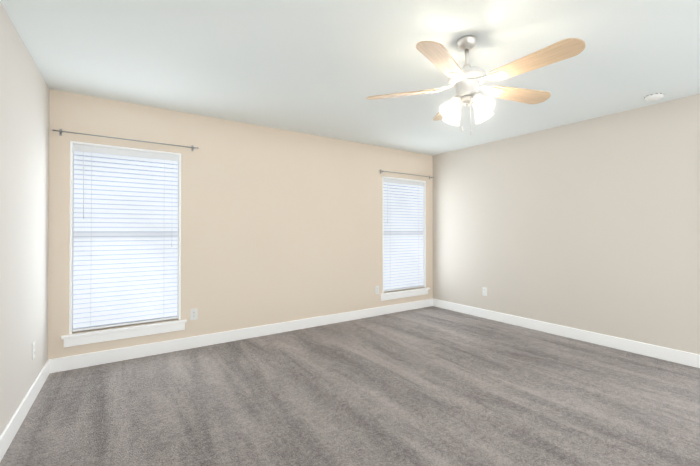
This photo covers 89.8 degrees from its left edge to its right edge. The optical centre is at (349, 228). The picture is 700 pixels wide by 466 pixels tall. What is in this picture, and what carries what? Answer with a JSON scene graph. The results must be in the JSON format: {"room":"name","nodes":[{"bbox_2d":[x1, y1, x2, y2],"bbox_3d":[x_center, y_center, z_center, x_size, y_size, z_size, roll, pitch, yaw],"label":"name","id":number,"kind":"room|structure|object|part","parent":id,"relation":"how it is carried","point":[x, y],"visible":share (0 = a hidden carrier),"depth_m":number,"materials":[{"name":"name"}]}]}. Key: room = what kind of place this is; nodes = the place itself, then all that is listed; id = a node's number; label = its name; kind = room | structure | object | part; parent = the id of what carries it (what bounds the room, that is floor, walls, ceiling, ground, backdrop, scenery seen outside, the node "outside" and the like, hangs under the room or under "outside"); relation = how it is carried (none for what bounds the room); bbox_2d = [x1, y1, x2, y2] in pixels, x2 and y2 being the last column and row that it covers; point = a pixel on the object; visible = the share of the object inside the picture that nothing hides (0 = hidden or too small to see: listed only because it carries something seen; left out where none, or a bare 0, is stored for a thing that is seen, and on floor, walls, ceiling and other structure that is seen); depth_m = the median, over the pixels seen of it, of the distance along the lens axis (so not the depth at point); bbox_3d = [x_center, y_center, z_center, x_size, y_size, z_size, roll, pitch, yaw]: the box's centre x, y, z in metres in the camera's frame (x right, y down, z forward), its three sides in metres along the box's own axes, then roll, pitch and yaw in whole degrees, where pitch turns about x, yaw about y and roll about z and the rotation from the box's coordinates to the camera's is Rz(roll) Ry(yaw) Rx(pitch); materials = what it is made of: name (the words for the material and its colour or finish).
{"room":"empty bedroom","nodes":[
{"label":"empty bedroom","id":0,"kind":"room"},
{"bbox_2d":[0,2,48,435],"bbox_3d":[-1.199,0.007,0.669,0.368,2.440,5.442,0,0,-34],"label":"wall","id":1,"kind":"structure","parent":0,"point":[24,177],"depth_m":2.25,"materials":[{"name":"paint"}]},
{"bbox_2d":[0,360,49,461],"bbox_3d":[-1.152,1.168,0.742,0.227,0.120,5.322,0,0,-34],"label":"baseboard","id":2,"kind":"structure","parent":1,"relation":"attached to","point":[8,434],"depth_m":2.23,"materials":[{"name":"white wood"}]},
{"bbox_2d":[32,341,34,359],"bbox_3d":[-2.281,0.880,2.535,0.008,0.115,0.070,0,0,-32],"label":"electrical outlet","id":3,"kind":"object","parent":1,"relation":"attached to","point":[33,349],"visible":0.98,"depth_m":2.52,"materials":[{"name":"white plastic"}]},
{"bbox_2d":[48,89,432,358],"bbox_3d":[-0.663,0.032,4.420,5.060,2.440,0.150,0,0,-34],"label":"wall","id":4,"kind":"structure","parent":0,"point":[279,225],"depth_m":4.01,"materials":[{"name":"paint"}]},
{"bbox_2d":[61,141,186,346],"bbox_3d":[-2.109,0.136,3.358,0.996,1.808,0.116,0,0,-34],"label":"window frame","id":5,"kind":"structure","parent":4,"relation":"attached to","point":[71,339],"depth_m":3.27,"materials":[{"name":"white wood"}]},
{"bbox_2d":[72,151,177,331],"bbox_3d":[-2.156,0.084,3.427,0.894,1.701,0.069,0,0,-34],"label":"window","id":6,"kind":"structure","parent":4,"relation":"in","point":[73,215],"depth_m":3.17,"materials":[{"name":"glass"}]},
{"bbox_2d":[73,144,178,331],"bbox_3d":[-2.117,0.088,3.370,0.852,1.664,0.068,0,0,-34],"label":"window blinds","id":7,"kind":"object","parent":6,"relation":"attached to","point":[125,258],"visible":0.94,"depth_m":3.35,"materials":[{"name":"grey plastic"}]},
{"bbox_2d":[53,129,198,150],"bbox_3d":[-2.065,-0.832,3.339,1.163,0.060,0.056,0,0,-34],"label":"curtain rod","id":8,"kind":"object","parent":4,"relation":"attached to","point":[60,131],"visible":0.98,"depth_m":3.26,"materials":[{"name":"silver metal"}]},
{"bbox_2d":[190,308,197,319],"bbox_3d":[-1.624,0.897,3.659,0.070,0.115,0.008,0,0,-34],"label":"electrical outlet","id":9,"kind":"object","parent":4,"relation":"attached to","point":[193,314],"visible":1,"depth_m":3.66,"materials":[{"name":"white plastic"}]},
{"bbox_2d":[48,299,432,372],"bbox_3d":[-0.617,1.191,4.345,4.760,0.120,0.014,0,0,-34],"label":"baseboard","id":10,"kind":"structure","parent":4,"relation":"attached to","point":[96,358],"depth_m":3.75,"materials":[{"name":"white wood"}]},
{"bbox_2d":[375,286,378,293],"bbox_3d":[0.388,0.886,5.040,0.070,0.115,0.008,0,0,-34],"label":"electrical outlet","id":11,"kind":"object","parent":4,"relation":"attached to","point":[376,289],"visible":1,"depth_m":5.04,"materials":[{"name":"white plastic"}]},
{"bbox_2d":[383,178,424,291],"bbox_3d":[0.826,0.101,5.389,0.855,1.664,0.068,0,0,-34],"label":"window blinds","id":12,"kind":"object","parent":4,"relation":"attached to","point":[403,241],"visible":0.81,"depth_m":5.38,"materials":[{"name":"white plastic"}]},
{"bbox_2d":[380,176,429,300],"bbox_3d":[0.833,0.149,5.377,0.999,1.808,0.116,0,0,-34],"label":"window frame","id":13,"kind":"structure","parent":4,"relation":"attached to","point":[402,294],"depth_m":5.52,"materials":[{"name":"white wood"}]},
{"bbox_2d":[380,169,433,178],"bbox_3d":[0.878,-0.819,5.358,1.115,0.060,0.056,0,0,-34],"label":"curtain rod","id":14,"kind":"object","parent":4,"relation":"attached to","point":[408,174],"visible":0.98,"depth_m":5.34,"materials":[{"name":"silver metal"}]},
{"bbox_2d":[0,306,699,465],"bbox_3d":[0.620,1.287,2.145,5.510,0.100,5.340,0,0,-34],"label":"floor","id":15,"kind":"structure","parent":0,"point":[431,386],"depth_m":2.48,"materials":[{"name":"carpet"}]},
{"bbox_2d":[0,0,699,155],"bbox_3d":[0.620,-1.253,2.162,5.510,0.100,5.340,0,0,-34],"label":"ceiling","id":16,"kind":"structure","parent":0,"point":[324,68],"depth_m":2.47,"materials":[{"name":"paint"}]},
{"bbox_2d":[366,35,584,135],"bbox_3d":[0.782,-0.889,2.209,1.271,0.626,1.228,0,0,-34],"label":"ceiling fan","id":17,"kind":"object","parent":16,"relation":"hanging from","point":[466,80],"visible":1,"depth_m":2.15,"materials":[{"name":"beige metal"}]},
{"bbox_3d":[0.748,-0.750,2.246,0.401,0.138,0.401,0,0,-34],"label":"lamp shade","id":18,"kind":"part","parent":17,"relation":"part of","materials":[{"name":"white glass"}]},
{"bbox_2d":[644,93,663,100],"bbox_3d":[2.750,-1.177,3.178,0.136,0.044,0.136,0,0,-34],"label":"smoke detector","id":19,"kind":"object","parent":16,"relation":"attached to","point":[655,97],"visible":1,"depth_m":3.14,"materials":[{"name":"white plastic"}]},
{"bbox_2d":[433,94,699,354],"bbox_3d":[2.809,0.027,3.656,0.100,2.440,5.040,0,0,-34],"label":"wall","id":20,"kind":"structure","parent":0,"point":[592,225],"depth_m":3.87,"materials":[{"name":"paint"}]},
{"bbox_2d":[482,287,486,295],"bbox_3d":[1.881,0.885,4.906,0.008,0.115,0.070,0,0,-34],"label":"electrical outlet","id":21,"kind":"object","parent":20,"relation":"attached to","point":[484,289],"visible":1,"depth_m":4.90,"materials":[{"name":"white plastic"}]},
{"bbox_2d":[433,299,699,367],"bbox_3d":[2.231,1.192,4.390,0.014,0.120,3.134,0,0,-34],"label":"baseboard","id":22,"kind":"structure","parent":20,"relation":"attached to","point":[671,355],"depth_m":3.86,"materials":[{"name":"white wood"}]}
]}

